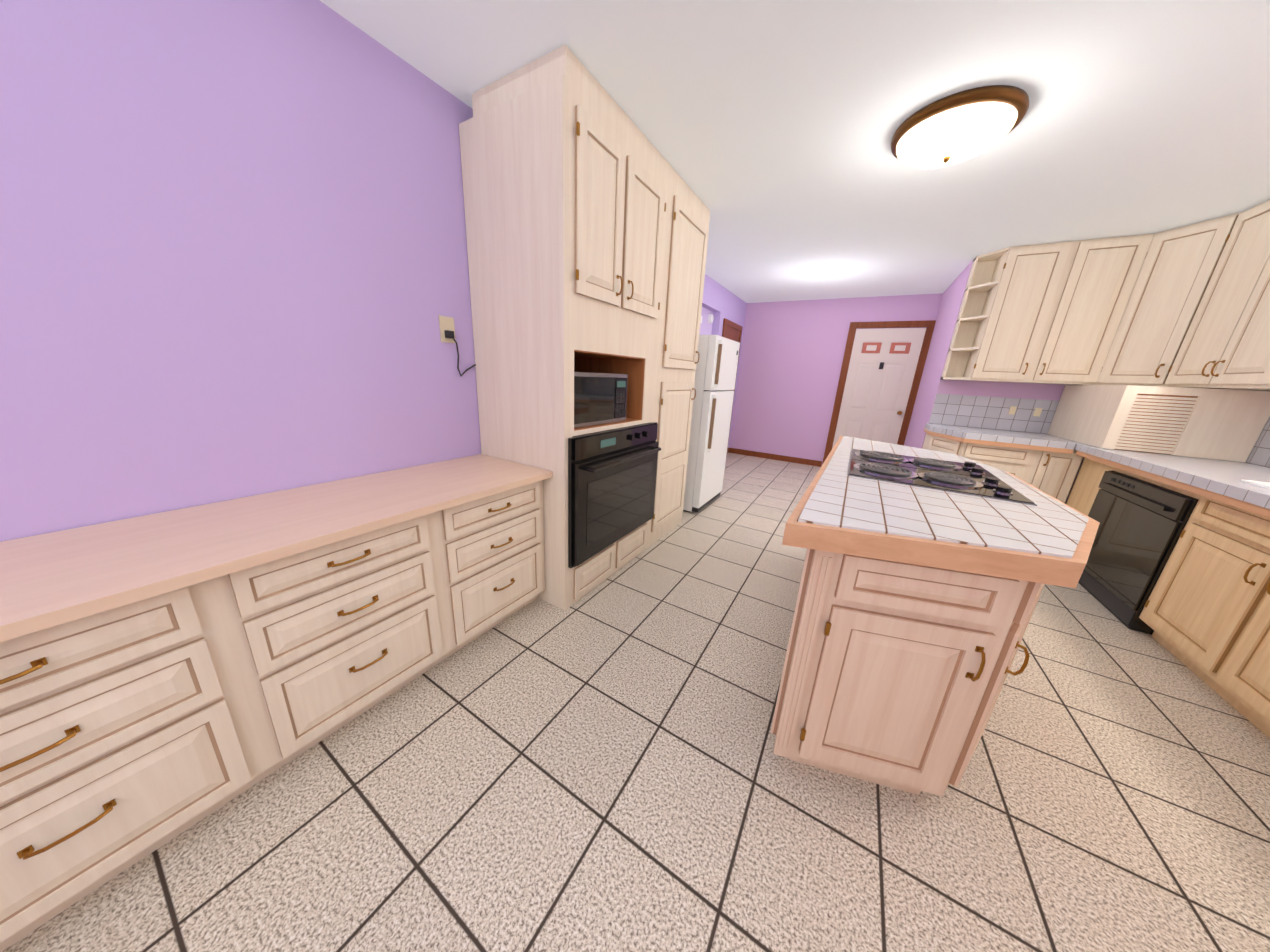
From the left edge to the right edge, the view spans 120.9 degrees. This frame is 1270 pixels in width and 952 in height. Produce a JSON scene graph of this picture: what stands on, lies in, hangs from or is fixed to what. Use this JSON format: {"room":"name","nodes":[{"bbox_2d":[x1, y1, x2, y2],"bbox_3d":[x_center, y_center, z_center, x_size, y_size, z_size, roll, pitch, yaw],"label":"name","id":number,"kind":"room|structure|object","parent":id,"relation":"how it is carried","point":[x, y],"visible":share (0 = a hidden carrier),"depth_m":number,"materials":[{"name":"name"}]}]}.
{"room":"kitchen","nodes":[
{"label":"kitchen","id":0,"kind":"room"},
{"bbox_2d":[0,0,746,541],"bbox_3d":[-0.541,-0.745,2.725,0.250,2.440,8.700,12,18,29],"label":"wall","id":1,"kind":"structure","parent":0,"point":[232,250],"depth_m":1.14,"materials":[{"name":"purple paint"}]},
{"bbox_2d":[438,315,475,375],"bbox_3d":[-0.895,-0.655,1.844,0.039,0.284,0.177,12,18,29],"label":"outlet","id":2,"kind":"object","parent":1,"relation":"attached to","point":[447,330],"visible":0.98,"depth_m":1.78,"materials":[{"name":"beige plastic"}]},
{"bbox_2d":[459,44,674,363],"bbox_3d":[-0.309,-1.238,2.007,0.655,1.066,0.900,12,18,29],"label":"upper cabinet","id":3,"kind":"object","parent":1,"relation":"attached to","point":[587,214],"depth_m":1.64,"materials":[{"name":"brown wood"}]},
{"bbox_2d":[708,314,713,323],"bbox_3d":[1.020,-2.113,4.840,0.035,0.130,0.130,12,18,29],"label":"smoke detector","id":4,"kind":"object","parent":1,"relation":"attached to","point":[710,318],"visible":1,"depth_m":4.81,"materials":[{"name":"white plastic"}]},
{"bbox_2d":[722,318,742,449],"bbox_3d":[1.439,-1.285,5.644,0.062,2.070,0.880,12,18,29],"label":"hall door","id":5,"kind":"structure","parent":1,"relation":"in","point":[731,330],"depth_m":5.42,"materials":[{"name":"brown wood"}]},
{"bbox_2d":[2,453,1269,951],"bbox_3d":[1.234,0.848,2.012,4.460,0.050,8.700,12,18,29],"label":"floor","id":6,"kind":"structure","parent":0,"point":[602,767],"depth_m":1.10,"materials":[{"name":"tile"}]},
{"bbox_2d":[0,578,275,951],"bbox_3d":[-1.433,0.611,0.894,0.508,0.754,0.540,12,18,29],"label":"base cabinet","id":7,"kind":"object","parent":6,"relation":"on","point":[166,676],"depth_m":0.82,"materials":[{"name":"brown wood"}]},
{"bbox_2d":[0,454,551,645],"bbox_3d":[-1.167,0.147,1.131,0.560,0.030,1.976,12,18,29],"label":"countertop","id":8,"kind":"structure","parent":7,"relation":"on","point":[48,581],"depth_m":0.99,"materials":[{"name":"beige wood"}]},
{"bbox_2d":[220,514,455,769],"bbox_3d":[-1.143,0.494,1.356,0.508,0.754,0.575,12,18,29],"label":"base cabinet","id":9,"kind":"object","parent":6,"relation":"on","point":[327,634],"depth_m":1.17,"materials":[{"name":"brown wood"}]},
{"bbox_2d":[440,478,547,651],"bbox_3d":[-0.844,0.373,1.832,0.508,0.754,0.575,12,18,29],"label":"base cabinet","id":10,"kind":"object","parent":6,"relation":"on","point":[494,546],"depth_m":1.66,"materials":[{"name":"brown wood"}]},
{"bbox_2d":[538,512,618,609],"bbox_3d":[-0.515,0.516,2.309,0.653,0.250,0.450,12,18,29],"label":"base cabinet","id":11,"kind":"object","parent":6,"relation":"on","point":[564,585],"depth_m":2.00,"materials":[{"name":"brown wood"}]},
{"bbox_2d":[568,422,660,567],"bbox_3d":[-0.326,0.016,2.329,0.713,0.706,0.880,12,18,29],"label":"wall oven","id":12,"kind":"object","parent":11,"relation":"in","point":[612,473],"visible":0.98,"depth_m":2.05,"materials":[{"name":"black glass"}]},
{"bbox_2d":[547,504,650,568],"bbox_3d":[-0.281,0.421,2.682,0.653,0.250,0.450,12,18,29],"label":"base cabinet","id":13,"kind":"object","parent":6,"relation":"on","point":[632,544],"depth_m":2.48,"materials":[{"name":"brown wood"}]},
{"bbox_2d":[579,171,709,544],"bbox_3d":[0.058,-0.742,2.832,0.655,2.436,0.640,12,18,29],"label":"tall cabinet","id":14,"kind":"object","parent":6,"relation":"on","point":[663,394],"depth_m":2.51,"materials":[{"name":"brown wood"}]},
{"bbox_2d":[574,371,627,427],"bbox_3d":[-0.352,-0.459,2.077,0.410,0.274,0.515,12,18,29],"label":"microwave","id":15,"kind":"object","parent":14,"relation":"in","point":[600,398],"visible":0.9,"depth_m":1.95,"materials":[{"name":"silver metal"}]},
{"bbox_2d":[683,335,739,511],"bbox_3d":[0.547,-0.534,3.677,0.730,1.620,0.700,12,18,29],"label":"refrigerator","id":16,"kind":"object","parent":6,"relation":"on","point":[715,372],"visible":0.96,"depth_m":3.35,"materials":[{"name":"white metal"}]},
{"bbox_2d":[771,552,1032,795],"bbox_3d":[1.211,0.462,1.697,0.669,0.862,1.793,12,18,29],"label":"kitchen island","id":17,"kind":"object","parent":6,"relation":"on","point":[914,608],"depth_m":1.04,"materials":[{"name":"beige wood"}]},
{"bbox_2d":[782,436,1099,611],"bbox_3d":[1.240,0.015,1.580,0.776,0.062,1.988,12,18,29],"label":"island countertop","id":18,"kind":"structure","parent":17,"relation":"on","point":[998,551],"depth_m":0.95,"materials":[{"name":"white tile"}]},
{"bbox_2d":[848,449,1036,505],"bbox_3d":[1.256,-0.038,1.584,0.540,0.026,0.685,12,18,29],"label":"cooktop","id":19,"kind":"object","parent":18,"relation":"in","point":[971,478],"visible":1,"depth_m":1.45,"materials":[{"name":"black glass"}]},
{"bbox_2d":[922,423,1082,502],"bbox_3d":[3.222,0.054,3.361,0.937,0.930,0.675,12,18,29],"label":"base cabinet","id":20,"kind":"object","parent":6,"relation":"on","point":[1049,465],"visible":0.38,"depth_m":2.99,"materials":[{"name":"beige wood"}]},
{"bbox_2d":[1066,458,1189,515],"bbox_3d":[3.398,0.399,2.286,0.575,0.876,1.187,12,18,29],"label":"base cabinet","id":21,"kind":"object","parent":6,"relation":"on","point":[1085,489],"depth_m":2.67,"materials":[{"name":"brown wood"}]},
{"bbox_2d":[1078,470,1198,634],"bbox_3d":[3.267,0.464,2.172,0.552,0.790,0.772,12,18,29],"label":"dishwasher","id":22,"kind":"object","parent":21,"relation":"in","point":[1142,525],"visible":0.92,"depth_m":2.16,"materials":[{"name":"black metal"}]},
{"bbox_2d":[1041,433,1269,517],"bbox_3d":[2.830,0.187,1.288,0.645,0.085,4.569,12,18,29],"label":"countertop","id":23,"kind":"structure","parent":21,"relation":"on","point":[1217,480],"depth_m":1.94,"materials":[{"name":"tile"}]},
{"bbox_2d":[1047,385,1269,461],"bbox_3d":[3.813,-0.444,2.721,0.608,0.433,0.900,12,18,29],"label":"appliance garage","id":24,"kind":"object","parent":23,"relation":"on","point":[1224,424],"visible":1,"depth_m":2.39,"materials":[{"name":"brown wood"}]},
{"bbox_2d":[1241,479,1269,488],"bbox_3d":[2.828,0.233,1.247,0.480,0.175,0.850,12,18,29],"label":"sink","id":25,"kind":"object","parent":23,"relation":"in","point":[1262,484],"visible":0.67,"depth_m":1.64,"materials":[{"name":"white ceramic"}]},
{"bbox_2d":[1139,492,1269,677],"bbox_3d":[2.961,0.576,1.591,0.575,0.876,0.536,12,18,29],"label":"base cabinet","id":26,"kind":"object","parent":6,"relation":"on","point":[1205,615],"depth_m":1.71,"materials":[{"name":"brown wood"}]},
{"bbox_2d":[1200,566,1269,738],"bbox_3d":[2.674,0.692,1.134,0.575,0.876,0.570,12,18,29],"label":"base cabinet","id":27,"kind":"object","parent":6,"relation":"on","point":[1239,672],"depth_m":1.49,"materials":[{"name":"brown wood"}]},
{"bbox_2d":[320,0,1269,302],"bbox_3d":[1.358,-1.543,1.328,4.460,0.050,8.700,12,18,29],"label":"ceiling","id":28,"kind":"structure","parent":0,"point":[768,128],"depth_m":1.55,"materials":[{"name":"white paint"}]},
{"bbox_2d":[891,85,1028,168],"bbox_3d":[1.451,-1.528,1.660,0.480,0.147,0.480,12,18,29],"label":"dome ceiling light","id":29,"kind":"object","parent":28,"relation":"attached to","point":[957,128],"visible":1,"depth_m":1.54,"materials":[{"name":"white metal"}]},
{"bbox_2d":[729,293,942,465],"bbox_3d":[2.817,-1.381,5.556,2.470,2.440,0.150,12,18,29],"label":"wall","id":30,"kind":"structure","parent":0,"point":[791,360],"depth_m":5.62,"materials":[{"name":"purple paint"}]},
{"bbox_2d":[727,448,821,466],"bbox_3d":[2.273,-0.312,5.999,1.498,0.090,0.128,12,18,29],"label":"baseboard","id":31,"kind":"structure","parent":30,"relation":"attached to","point":[778,457],"depth_m":6.01,"materials":[{"name":"brown wood"}]},
{"bbox_2d":[822,320,935,464],"bbox_3d":[3.393,-1.062,5.126,0.970,2.120,0.090,12,18,29],"label":"door","id":32,"kind":"structure","parent":30,"relation":"in","point":[881,372],"depth_m":5.06,"materials":[{"name":"white wood"}]},
{"bbox_2d":[904,260,1084,503],"bbox_3d":[4.184,-0.848,3.938,1.640,2.440,1.630,12,18,29],"label":"wall","id":33,"kind":"structure","parent":0,"point":[933,384],"depth_m":3.72,"materials":[{"name":"purple paint"}]},
{"bbox_2d":[929,394,1058,433],"bbox_3d":[3.684,-0.555,3.336,1.475,0.300,0.009,12,18,29],"label":"backsplash","id":34,"kind":"structure","parent":33,"relation":"attached to","point":[974,411],"depth_m":3.47,"materials":[{"name":"tile"}]},
{"bbox_2d":[1008,406,1016,414],"bbox_3d":[3.555,-0.617,3.393,0.045,0.075,0.005,12,18,29],"label":"outlet","id":35,"kind":"object","parent":34,"relation":"attached to","point":[1012,410],"depth_m":3.39,"materials":[{"name":"beige plastic"}]},
{"bbox_2d":[1033,408,1042,416],"bbox_3d":[3.700,-0.586,3.310,0.045,0.075,0.005,12,18,29],"label":"outlet","id":36,"kind":"object","parent":34,"relation":"attached to","point":[1037,411],"depth_m":3.31,"materials":[{"name":"beige plastic"}]},
{"bbox_2d":[961,234,1144,384],"bbox_3d":[3.481,-1.337,3.034,0.804,1.066,0.382,12,18,29],"label":"upper cabinet","id":37,"kind":"object","parent":33,"relation":"attached to","point":[1047,309],"depth_m":2.94,"materials":[{"name":"brown wood"}]},
{"bbox_3d":[2.620,0.176,0.077,0.150,2.440,6.820,12,18,29],"label":"wall","id":38,"kind":"structure","parent":0,"visible":0},
{"bbox_2d":[1245,417,1269,466],"bbox_3d":[2.968,0.121,0.825,0.010,0.310,5.175,12,18,29],"label":"backsplash","id":39,"kind":"structure","parent":38,"relation":"attached to","point":[1259,454],"depth_m":2.19,"materials":[{"name":"tile"}]},
{"bbox_2d":[1085,214,1232,386],"bbox_3d":[3.922,-1.193,2.612,0.605,1.066,0.682,12,18,29],"label":"upper cabinet","id":40,"kind":"object","parent":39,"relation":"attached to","point":[1187,306],"depth_m":2.58,"materials":[{"name":"brown wood"}]},
{"bbox_2d":[1157,200,1269,390],"bbox_3d":[3.683,-1.035,2.018,0.373,1.066,0.849,12,18,29],"label":"upper cabinet","id":41,"kind":"object","parent":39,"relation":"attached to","point":[1224,343],"depth_m":2.17,"materials":[{"name":"brown wood"}]}
]}

